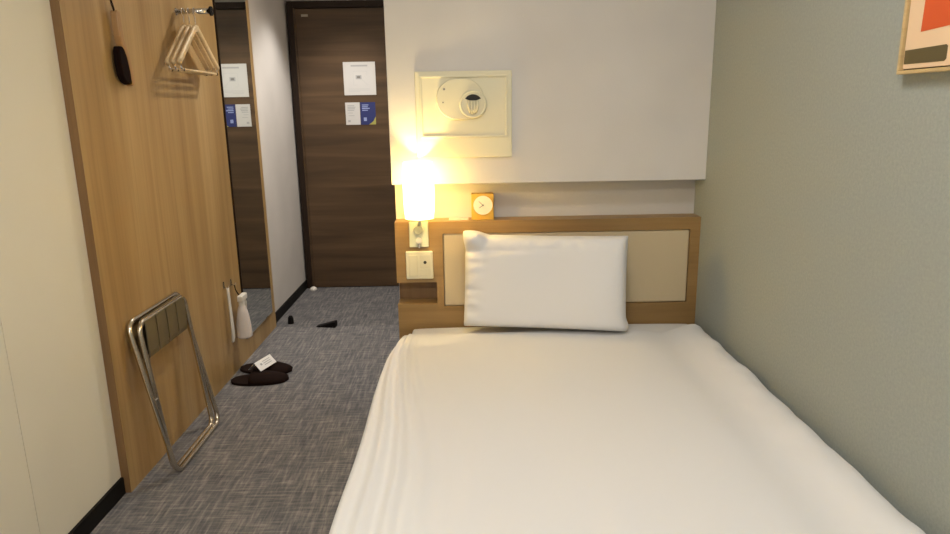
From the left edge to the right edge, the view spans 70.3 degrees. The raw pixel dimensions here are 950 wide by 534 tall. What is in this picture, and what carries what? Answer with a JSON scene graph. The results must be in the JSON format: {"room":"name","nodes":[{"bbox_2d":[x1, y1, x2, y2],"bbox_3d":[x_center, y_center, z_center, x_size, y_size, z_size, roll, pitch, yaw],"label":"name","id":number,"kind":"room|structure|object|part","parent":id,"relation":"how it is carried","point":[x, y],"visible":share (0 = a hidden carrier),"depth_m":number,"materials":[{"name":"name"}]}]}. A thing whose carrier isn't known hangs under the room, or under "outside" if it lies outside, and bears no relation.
{"room":"hotel room","nodes":[
{"label":"hotel room","id":0,"kind":"room"},
{"bbox_2d":[0,0,306,533],"bbox_3d":[-1.306,-0.300,1.808,0.100,2.400,6.290,-1,13,0],"label":"wall","id":1,"kind":"structure","parent":0,"point":[59,456],"depth_m":2.00,"materials":[{"name":"white paint"}]},
{"bbox_2d":[68,477,125,533],"bbox_3d":[-1.215,1.161,0.693,0.010,0.062,3.449,-1,13,0],"label":"baseboard","id":2,"kind":"structure","parent":1,"relation":"attached to","point":[87,524],"depth_m":2.22,"materials":[{"name":"black"}]},
{"bbox_2d":[49,0,275,492],"bbox_3d":[-1.257,-0.571,3.021,0.028,2.370,1.870,-1,13,0],"label":"wood wall panel","id":3,"kind":"object","parent":1,"relation":"attached to","point":[150,156],"visible":0.78,"depth_m":2.58,"materials":[{"name":"brown wood"}]},
{"bbox_2d":[174,6,213,15],"bbox_3d":[-1.173,-1.067,2.817,0.155,0.038,0.038,-1,13,0],"label":"rail","id":4,"kind":"object","parent":3,"relation":"attached to","point":[209,10],"visible":1,"depth_m":2.81,"materials":[{"name":"silver metal"}]},
{"bbox_2d":[165,8,208,75],"bbox_3d":[-1.218,-0.951,2.843,0.017,0.267,0.443,-1,13,0],"label":"clothes hanger","id":5,"kind":"object","parent":4,"relation":"hanging from","point":[182,28],"visible":0.71,"depth_m":2.79,"materials":[{"name":"brown wood"}]},
{"bbox_2d":[170,7,213,75],"bbox_3d":[-1.195,-0.952,2.843,0.017,0.267,0.443,-1,13,0],"label":"clothes hanger","id":6,"kind":"object","parent":4,"relation":"hanging from","point":[177,51],"visible":0.77,"depth_m":2.80,"materials":[{"name":"brown wood"}]},
{"bbox_2d":[177,7,218,75],"bbox_3d":[-1.171,-0.952,2.843,0.017,0.267,0.443,-1,13,0],"label":"clothes hanger","id":7,"kind":"object","parent":4,"relation":"hanging from","point":[195,29],"visible":1,"depth_m":2.81,"materials":[{"name":"brown wood"}]},
{"bbox_2d":[212,0,272,338],"bbox_3d":[-1.253,-0.766,3.603,0.021,2.254,0.486,-1,13,0],"label":"wall mirror","id":8,"kind":"object","parent":3,"relation":"attached to","point":[230,17],"visible":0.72,"depth_m":3.62,"materials":[{"name":"clear glass"}]},
{"bbox_3d":[-1.250,-0.711,3.369,0.021,2.254,0.004,-1,13,0],"label":"mirror frame","id":9,"kind":"part","parent":8,"relation":"part of","materials":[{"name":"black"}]},
{"bbox_3d":[-1.219,0.090,3.308,0.028,0.034,0.016,-1,13,0],"label":"wall hook","id":10,"kind":"object","parent":3,"relation":"attached to","visible":0},
{"bbox_2d":[226,288,234,342],"bbox_3d":[-1.211,0.240,3.344,0.014,0.282,0.040,-1,13,0],"label":"shoehorn","id":11,"kind":"object","parent":10,"relation":"hanging from","point":[227,289],"visible":1,"depth_m":3.34,"materials":[{"name":"beige plastic"}]},
{"bbox_3d":[-1.220,0.078,3.408,0.028,0.034,0.016,-1,13,0],"label":"wall hook","id":12,"kind":"object","parent":3,"relation":"attached to","visible":0},
{"bbox_2d":[234,285,252,338],"bbox_3d":[-1.182,0.223,3.449,0.078,0.278,0.093,7,15,30],"label":"spray bottle","id":13,"kind":"object","parent":12,"relation":"hanging from","point":[243,323],"visible":1,"depth_m":3.43,"materials":[{"name":"beige plastic"}]},
{"bbox_2d":[275,280,306,322],"bbox_3d":[-1.265,0.234,4.644,0.010,0.062,0.914,-1,13,0],"label":"baseboard","id":14,"kind":"structure","parent":1,"relation":"attached to","point":[291,300],"depth_m":4.61,"materials":[{"name":"black"}]},
{"bbox_2d":[90,285,399,533],"bbox_3d":[-0.179,0.896,2.103,2.315,0.100,6.490,-1,13,0],"label":"floor","id":15,"kind":"structure","parent":0,"point":[279,458],"depth_m":2.76,"materials":[{"name":"grey carpet"}]},
{"bbox_2d":[127,292,219,471],"bbox_3d":[-1.157,0.430,2.628,0.127,0.597,0.450,-1,13,0],"label":"luggage rack","id":16,"kind":"object","parent":15,"relation":"on","point":[154,330],"visible":1,"depth_m":2.54,"materials":[{"name":"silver metal"}]},
{"bbox_2d":[231,370,288,385],"bbox_3d":[-1.068,0.541,3.349,0.284,0.047,0.140,-1,13,0],"label":"slipper","id":17,"kind":"object","parent":15,"relation":"on","point":[256,377],"visible":1,"depth_m":3.31,"materials":[{"name":"black"}]},
{"bbox_2d":[240,361,292,373],"bbox_3d":[-1.080,0.509,3.486,0.279,0.047,0.151,-1,13,0],"label":"slipper","id":18,"kind":"object","parent":15,"relation":"on","point":[278,366],"visible":0.53,"depth_m":3.45,"materials":[{"name":"black"}]},
{"bbox_2d":[250,354,275,370],"bbox_3d":[-1.075,0.481,3.412,0.072,0.039,0.136,3,14,17],"label":"folded card","id":19,"kind":"object","parent":18,"relation":"on","point":[267,361],"visible":1,"depth_m":3.40,"materials":[{"name":"white"}]},
{"bbox_2d":[288,315,293,323],"bbox_3d":[-1.160,0.331,4.249,0.038,0.050,0.038,-1,13,0],"label":"stopper","id":20,"kind":"object","parent":15,"relation":"on","point":[290,318],"visible":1,"depth_m":4.24,"materials":[{"name":"black rubber"}]},
{"bbox_2d":[316,320,336,327],"bbox_3d":[-0.920,0.350,4.179,0.128,0.035,0.050,1,13,8],"label":"wedge","id":21,"kind":"object","parent":15,"relation":"on","point":[332,324],"visible":1,"depth_m":4.16,"materials":[{"name":"black rubber"}]},
{"bbox_2d":[394,213,700,338],"bbox_3d":[0.282,0.243,2.691,1.158,0.887,0.087,-1,13,0],"label":"headboard","id":22,"kind":"object","parent":15,"relation":"on","point":[663,249],"visible":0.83,"depth_m":2.59,"materials":[{"name":"brown wood"}]},
{"bbox_2d":[403,161,433,247],"bbox_3d":[-0.202,-0.218,2.456,0.110,0.328,0.147,-1,13,0],"label":"bedside lamp","id":23,"kind":"object","parent":22,"relation":"attached to","point":[418,183],"visible":1,"depth_m":2.39,"materials":[{"name":"grey"}]},
{"bbox_3d":[-0.202,-0.275,2.424,0.110,0.202,0.110,-1,13,0],"label":"lamp shade","id":24,"kind":"part","parent":23,"relation":"part of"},
{"bbox_3d":[-0.214,-0.138,2.537,0.034,0.034,0.010,-1,13,0],"label":"dimmer knob","id":25,"kind":"part","parent":23,"relation":"part of","materials":[{"name":"grey"}]},
{"bbox_2d":[416,237,421,247],"bbox_3d":[-0.211,-0.092,2.548,0.024,0.040,0.010,-1,13,0],"label":"switch","id":26,"kind":"object","parent":23,"relation":"attached to","point":[418,239],"depth_m":2.55,"materials":[{"name":"beige plastic"}]},
{"bbox_3d":[-0.212,-0.123,2.550,0.073,0.098,0.008,-1,13,0],"label":"bracket plate","id":27,"kind":"part","parent":23,"relation":"part of","materials":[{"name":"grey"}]},
{"bbox_2d":[406,251,433,278],"bbox_3d":[-0.211,-0.007,2.575,0.103,0.109,0.013,-1,13,0],"label":"switch plate","id":28,"kind":"object","parent":22,"relation":"attached to","point":[419,264],"visible":1,"depth_m":2.57,"materials":[{"name":"beige plastic"}]},
{"bbox_2d":[449,217,467,219],"bbox_3d":[-0.063,-0.185,2.593,0.075,0.002,0.045,-1,13,0],"label":"card","id":29,"kind":"object","parent":22,"relation":"on","point":[463,218],"visible":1,"depth_m":2.59,"materials":[{"name":"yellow paper"}]},
{"bbox_2d":[471,192,493,219],"bbox_3d":[0.029,-0.233,2.582,0.085,0.098,0.048,-1,13,0],"label":"desk clock","id":30,"kind":"object","parent":22,"relation":"on","point":[482,204],"visible":1,"depth_m":2.56,"materials":[{"name":"orange wood"}]},
{"bbox_3d":[0.349,-0.002,2.626,0.939,0.284,0.063,-1,13,0],"label":"padded panel","id":31,"kind":"part","parent":22,"relation":"part of","materials":[{"name":"beige"}]},
{"bbox_2d":[412,324,687,333],"bbox_3d":[0.311,0.674,1.735,1.093,0.483,1.961,-1,13,0],"label":"bed","id":32,"kind":"object","parent":15,"relation":"on","point":[649,327],"visible":0.13,"depth_m":2.57,"materials":[{"name":"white fabric"}]},
{"bbox_2d":[329,324,925,533],"bbox_3d":[0.288,0.611,1.567,1.184,0.363,1.969,-1,13,0],"label":"duvet","id":33,"kind":"object","parent":32,"relation":"on","point":[568,431],"visible":1,"depth_m":1.62,"materials":[{"name":"white fabric"}]},
{"bbox_2d":[463,230,627,330],"bbox_3d":[0.254,0.046,2.457,0.602,0.356,0.181,1,13,8],"label":"pillow","id":34,"kind":"object","parent":33,"relation":"on","point":[561,282],"visible":1,"depth_m":2.40,"materials":[{"name":"white fabric"}]},
{"bbox_2d":[286,0,329,0],"bbox_3d":[-0.819,-1.040,4.923,0.954,2.400,0.100,-1,13,0],"label":"wall","id":35,"kind":"structure","parent":0,"point":[286,0],"depth_m":4.68,"materials":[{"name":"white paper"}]},
{"bbox_2d":[286,0,398,287],"bbox_3d":[-0.809,-0.840,4.867,0.939,2.035,0.100,-1,13,0],"label":"door","id":36,"kind":"structure","parent":35,"relation":"in","point":[348,203],"depth_m":4.87,"materials":[{"name":"brown"}]},
{"bbox_2d":[345,102,360,124],"bbox_3d":[-0.870,-1.093,4.811,0.103,0.155,0.002,-1,13,0],"label":"card","id":37,"kind":"object","parent":36,"relation":"attached to","point":[352,109],"visible":1,"depth_m":4.81,"materials":[{"name":"grey paper"}]},
{"bbox_2d":[343,62,375,94],"bbox_3d":[-0.813,-1.328,4.756,0.225,0.226,0.002,-1,13,0],"label":"notice sheet","id":38,"kind":"object","parent":36,"relation":"attached to","point":[359,77],"visible":1,"depth_m":4.75,"materials":[{"name":"grey paper"}]},
{"bbox_2d":[360,102,375,124],"bbox_3d":[-0.762,-1.095,4.812,0.107,0.155,0.002,-1,13,0],"label":"card","id":39,"kind":"object","parent":36,"relation":"attached to","point":[367,109],"visible":1,"depth_m":4.81,"materials":[{"name":"blue"}]},
{"bbox_2d":[395,180,695,293],"bbox_3d":[0.254,-0.776,3.722,1.161,2.400,2.385,-1,13,0],"label":"wall","id":40,"kind":"structure","parent":0,"point":[651,196],"depth_m":2.62,"materials":[{"name":"white paper"}]},
{"bbox_2d":[383,0,715,184],"bbox_3d":[0.261,-0.992,2.390,1.161,1.370,0.110,-1,13,0],"label":"wall","id":41,"kind":"structure","parent":0,"point":[603,90],"depth_m":2.41,"materials":[{"name":"white paper"}]},
{"bbox_2d":[414,70,511,157],"bbox_3d":[-0.040,-0.545,2.418,0.345,0.304,0.031,-1,13,0],"label":"wall fixture","id":42,"kind":"object","parent":41,"relation":"attached to","point":[460,114],"visible":1,"depth_m":2.42,"materials":[{"name":"beige plastic"}]},
{"bbox_2d":[462,92,483,115],"bbox_3d":[-0.007,-0.580,2.405,0.083,0.083,0.002,-1,13,0],"label":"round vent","id":43,"kind":"object","parent":42,"relation":"attached to","point":[472,102],"depth_m":2.40,"materials":[{"name":"beige plastic"}]},
{"bbox_2d":[694,0,949,533],"bbox_3d":[0.923,-0.080,0.715,0.100,2.400,4.005,-1,13,0],"label":"wall","id":44,"kind":"structure","parent":0,"point":[822,203],"depth_m":1.61,"materials":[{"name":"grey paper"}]},
{"bbox_2d":[896,0,949,74],"bbox_3d":[0.849,-0.642,1.053,0.020,0.638,0.462,-1,13,0],"label":"framed picture","id":45,"kind":"object","parent":44,"relation":"attached to","point":[924,47],"visible":1,"depth_m":1.27,"materials":[{"name":"beige wood"}]},
{"bbox_3d":[-1.229,-0.935,2.254,0.029,0.030,0.028,-1,13,0],"label":"wall hook","id":46,"kind":"object","parent":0,"visible":0},
{"bbox_2d":[110,0,134,85],"bbox_3d":[-1.220,-0.781,2.323,0.026,0.307,0.086,-1,13,0],"label":"brush","id":47,"kind":"object","parent":46,"relation":"hanging from","point":[123,66],"visible":1,"depth_m":2.31,"materials":[{"name":"brown wood"}]}
]}

